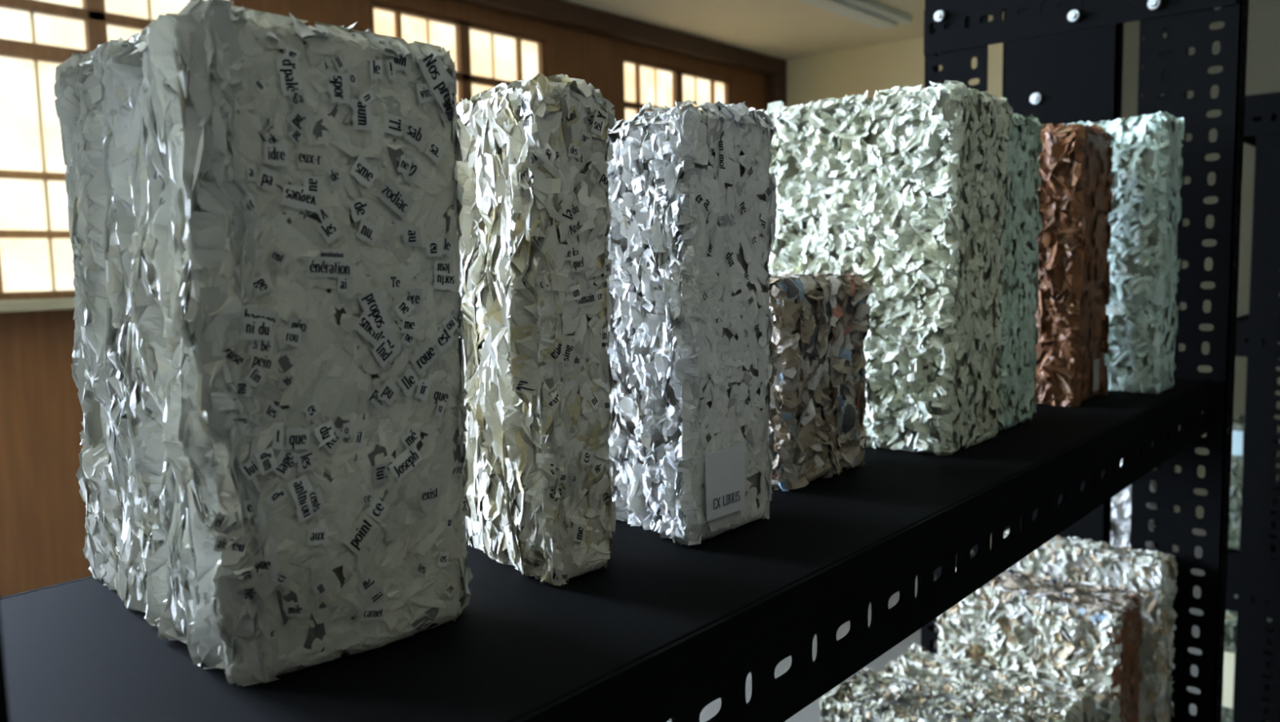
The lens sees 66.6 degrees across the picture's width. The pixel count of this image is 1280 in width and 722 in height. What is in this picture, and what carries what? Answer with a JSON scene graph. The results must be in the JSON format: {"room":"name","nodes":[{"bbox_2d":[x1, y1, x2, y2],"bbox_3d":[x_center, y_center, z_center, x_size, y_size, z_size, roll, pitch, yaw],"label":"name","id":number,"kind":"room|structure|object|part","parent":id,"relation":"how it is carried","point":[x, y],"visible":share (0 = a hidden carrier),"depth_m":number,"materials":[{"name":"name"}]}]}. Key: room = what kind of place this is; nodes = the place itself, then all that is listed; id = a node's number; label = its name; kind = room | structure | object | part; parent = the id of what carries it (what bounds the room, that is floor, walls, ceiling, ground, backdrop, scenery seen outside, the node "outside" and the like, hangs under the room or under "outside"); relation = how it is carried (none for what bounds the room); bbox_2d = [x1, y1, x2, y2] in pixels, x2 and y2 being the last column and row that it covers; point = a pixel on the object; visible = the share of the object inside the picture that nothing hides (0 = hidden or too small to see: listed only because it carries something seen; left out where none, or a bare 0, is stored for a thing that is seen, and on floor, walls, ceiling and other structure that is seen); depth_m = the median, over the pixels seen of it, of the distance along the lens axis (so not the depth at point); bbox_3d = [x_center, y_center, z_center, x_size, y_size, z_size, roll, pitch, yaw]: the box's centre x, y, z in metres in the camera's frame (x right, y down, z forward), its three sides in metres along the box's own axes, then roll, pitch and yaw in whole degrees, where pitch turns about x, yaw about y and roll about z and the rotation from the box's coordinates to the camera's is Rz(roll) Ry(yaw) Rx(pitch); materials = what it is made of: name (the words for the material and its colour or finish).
{"room":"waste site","nodes":[
{"label":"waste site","id":0,"kind":"room"},
{"bbox_2d":[0,0,767,597],"bbox_3d":[-2.009,-0.246,3.225,0.260,2.627,8.700,4,7,40],"label":"wall","id":1,"kind":"structure","parent":0,"point":[43,509],"depth_m":3.20,"materials":[{"name":"brown wood"}]},
{"bbox_2d":[0,297,75,312],"bbox_3d":[-1.925,-0.176,3.075,0.110,0.035,8.570,4,7,40],"label":"trim","id":2,"kind":"structure","parent":1,"relation":"attached to","point":[54,304],"depth_m":3.04,"materials":[{"name":"paint"}]},
{"bbox_2d":[0,0,239,300],"bbox_3d":[-1.809,-0.806,3.275,0.043,1.173,1.000,4,7,40],"label":"window","id":3,"kind":"structure","parent":1,"relation":"in","point":[37,37],"depth_m":3.14,"materials":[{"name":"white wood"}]},
{"bbox_3d":[-1.806,-0.614,3.294,0.025,0.024,1.000,4,7,40],"label":"rail","id":4,"kind":"part","parent":3,"relation":"part of","materials":[{"name":"brown wood"}]},
{"bbox_3d":[-1.801,-0.428,3.313,0.025,0.024,1.000,4,7,40],"label":"rail","id":5,"kind":"part","parent":3,"relation":"part of","materials":[{"name":"brown wood"}]},
{"bbox_2d":[371,0,546,106],"bbox_3d":[-0.793,-0.944,4.455,0.043,1.173,1.000,4,7,40],"label":"window","id":6,"kind":"structure","parent":1,"relation":"in","point":[486,57],"depth_m":4.43,"materials":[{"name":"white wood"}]},
{"bbox_2d":[457,0,786,109],"bbox_3d":[-1.898,-0.872,3.056,0.070,1.352,8.700,4,7,40],"label":"trim","id":7,"kind":"structure","parent":1,"relation":"attached to","point":[561,12],"depth_m":5.21,"materials":[{"name":"brown wood"}]},
{"bbox_2d":[623,57,730,119],"bbox_3d":[0.223,-1.083,5.634,0.043,1.173,1.000,4,7,40],"label":"window","id":8,"kind":"structure","parent":1,"relation":"in","point":[660,86],"depth_m":5.52,"materials":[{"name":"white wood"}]},
{"bbox_2d":[563,0,1003,60],"bbox_3d":[0.300,-1.457,1.094,6.500,0.100,8.900,4,7,40],"label":"ceiling","id":9,"kind":"structure","parent":0,"point":[784,29],"depth_m":5.26,"materials":[{"name":"paint"}]},
{"bbox_2d":[799,0,911,29],"bbox_3d":[0.816,-1.737,4.606,0.200,0.055,1.720,4,7,40],"label":"lamp","id":10,"kind":"object","parent":9,"relation":"attached to","point":[871,13],"visible":1,"depth_m":4.92,"materials":[{"name":"white ceramic"}]},
{"bbox_2d":[786,35,1003,109],"bbox_3d":[3.191,-0.491,4.548,6.500,2.627,0.100,4,7,40],"label":"wall","id":11,"kind":"structure","parent":0,"point":[901,63],"depth_m":5.90,"materials":[{"name":"beige paint"}]},
{"bbox_2d":[666,528,1237,721],"bbox_3d":[0.360,1.256,1.361,6.500,0.100,8.900,4,7,40],"label":"floor","id":12,"kind":"structure","parent":0,"point":[811,713],"depth_m":3.29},
{"bbox_2d":[0,0,1248,721],"bbox_3d":[0.095,0.279,0.723,0.358,1.980,1.394,4,7,40],"label":"rack","id":13,"kind":"object","parent":12,"relation":"on","point":[662,632],"visible":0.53,"depth_m":0.49,"materials":[{"name":"black metal"}]},
{"bbox_3d":[-0.160,0.337,0.193,0.036,1.980,0.090,4,7,40],"label":"post","id":14,"kind":"part","parent":13,"relation":"part of","materials":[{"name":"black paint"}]},
{"bbox_2d":[53,0,472,685],"bbox_3d":[-0.168,-0.010,0.405,0.193,0.229,0.113,4,8,43],"label":"block","id":15,"kind":"object","parent":13,"relation":"on","point":[264,208],"visible":1,"depth_m":0.34,"materials":[{"name":"grey paper"}]},
{"bbox_2d":[456,72,616,586],"bbox_3d":[-0.058,-0.017,0.460,0.104,0.226,0.054,4,7,40],"label":"block","id":16,"kind":"object","parent":13,"relation":"on","point":[535,217],"visible":0.98,"depth_m":0.43,"materials":[{"name":"white paper"}]},
{"bbox_2d":[604,99,777,545],"bbox_3d":[0.012,-0.024,0.532,0.106,0.224,0.088,4,7,40],"label":"block","id":17,"kind":"object","parent":13,"relation":"on","point":[692,195],"visible":0.85,"depth_m":0.50,"materials":[{"name":"white paper"}]},
{"bbox_2d":[768,267,873,490],"bbox_3d":[0.090,0.006,0.654,0.102,0.136,0.118,4,7,40],"label":"block","id":18,"kind":"object","parent":13,"relation":"on","point":[817,382],"visible":0.5,"depth_m":0.61,"materials":[{"name":"multicoloured"}]},
{"bbox_2d":[746,80,1013,455],"bbox_3d":[0.166,-0.076,0.793,0.233,0.270,0.129,4,7,40],"label":"block","id":19,"kind":"object","parent":13,"relation":"on","point":[906,189],"visible":0.69,"depth_m":0.72,"materials":[{"name":"white paper"}]},
{"bbox_2d":[818,667,1034,721],"bbox_3d":[0.279,0.401,0.957,0.195,0.142,0.110,4,7,40],"label":"block","id":20,"kind":"object","parent":13,"relation":"on","point":[868,695],"visible":1,"depth_m":0.96,"materials":[{"name":"white paper"}]},
{"bbox_3d":[0.431,0.213,1.324,0.083,1.980,0.040,4,7,40],"label":"post","id":21,"kind":"part","parent":13,"relation":"part of","materials":[{"name":"black metal"}]},
{"bbox_2d":[875,642,1096,721],"bbox_3d":[0.360,0.397,1.032,0.210,0.133,0.116,4,7,40],"label":"block","id":22,"kind":"object","parent":13,"relation":"on","point":[1046,701],"visible":0.67,"depth_m":1.02,"materials":[{"name":"white paper"}]},
{"bbox_2d":[997,112,1045,431],"bbox_3d":[0.261,-0.079,0.847,0.145,0.260,0.096,4,7,40],"label":"block","id":23,"kind":"object","parent":13,"relation":"on","point":[1020,279],"visible":0.33,"depth_m":0.80,"materials":[{"name":"green"}]},
{"bbox_2d":[934,568,1144,721],"bbox_3d":[0.447,0.349,1.106,0.205,0.210,0.112,4,7,40],"label":"block","id":24,"kind":"object","parent":13,"relation":"on","point":[1077,634],"visible":0.66,"depth_m":1.06,"materials":[{"name":"white paper"}]},
{"bbox_2d":[1034,123,1115,406],"bbox_3d":[0.401,-0.096,0.959,0.092,0.265,0.115,4,7,40],"label":"block","id":25,"kind":"object","parent":13,"relation":"on","point":[1075,192],"visible":0.59,"depth_m":0.91,"materials":[{"name":"brown paper"}]},
{"bbox_2d":[1003,528,1177,721],"bbox_3d":[0.533,0.329,1.178,0.206,0.232,0.060,4,7,40],"label":"block","id":26,"kind":"object","parent":13,"relation":"on","point":[1152,574],"visible":0.3,"depth_m":1.12,"materials":[{"name":"white paper"}]},
{"bbox_2d":[1047,111,1184,394],"bbox_3d":[0.465,-0.115,1.045,0.195,0.285,0.079,4,8,42],"label":"block","id":27,"kind":"object","parent":13,"relation":"on","point":[1142,309],"visible":0.36,"depth_m":0.98,"materials":[{"name":"white paper"}]},
{"bbox_3d":[0.635,0.225,1.149,0.095,1.980,0.040,4,7,40],"label":"post","id":28,"kind":"part","parent":13,"relation":"part of","materials":[{"name":"black metal"}]},
{"bbox_2d":[1002,0,1188,551],"bbox_3d":[0.737,0.094,1.591,0.177,2.150,0.361,4,7,40],"label":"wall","id":29,"kind":"structure","parent":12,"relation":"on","point":[1074,77],"depth_m":1.42,"materials":[{"name":"black metal"}]},
{"bbox_3d":[0.628,0.107,1.479,0.160,2.150,0.030,4,7,40],"label":"panel","id":30,"kind":"part","parent":29,"relation":"part of","materials":[{"name":"black paint"}]},
{"bbox_2d":[1110,457,1157,548],"bbox_3d":[0.797,0.285,1.671,0.148,0.262,0.130,4,7,40],"label":"block","id":31,"kind":"object","parent":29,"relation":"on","point":[1121,506],"visible":0.06,"depth_m":1.60,"materials":[{"name":"white paper"}]},
{"bbox_3d":[0.882,0.082,1.683,0.075,2.150,0.032,4,7,40],"label":"post","id":32,"kind":"part","parent":29,"relation":"part of","materials":[{"name":"black metal"}]},
{"bbox_2d":[1226,91,1279,721],"bbox_3d":[1.645,-0.001,2.096,0.520,2.200,0.902,4,7,40],"label":"rack","id":33,"kind":"object","parent":12,"relation":"on","point":[1253,571],"visible":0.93,"depth_m":1.90,"materials":[{"name":"black metal"}]},
{"bbox_2d":[1221,609,1279,721],"bbox_3d":[1.267,0.683,2.007,0.130,0.333,0.141,4,7,40],"label":"block","id":34,"kind":"object","parent":33,"relation":"on","point":[1230,632],"visible":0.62,"depth_m":1.98,"materials":[{"name":"white paper"}]},
{"bbox_2d":[1226,414,1279,550],"bbox_3d":[1.244,0.245,1.983,0.086,0.266,0.131,4,7,40],"label":"block","id":35,"kind":"object","parent":33,"relation":"on","point":[1238,422],"visible":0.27,"depth_m":1.95,"materials":[{"name":"white paper"}]},
{"bbox_2d":[1121,0,1279,518],"bbox_3d":[3.909,-0.432,3.790,4.220,2.627,0.120,4,7,40],"label":"wall partition","id":36,"kind":"structure","parent":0,"point":[1263,54],"depth_m":4.61,"materials":[{"name":"beige paint"}]}
]}

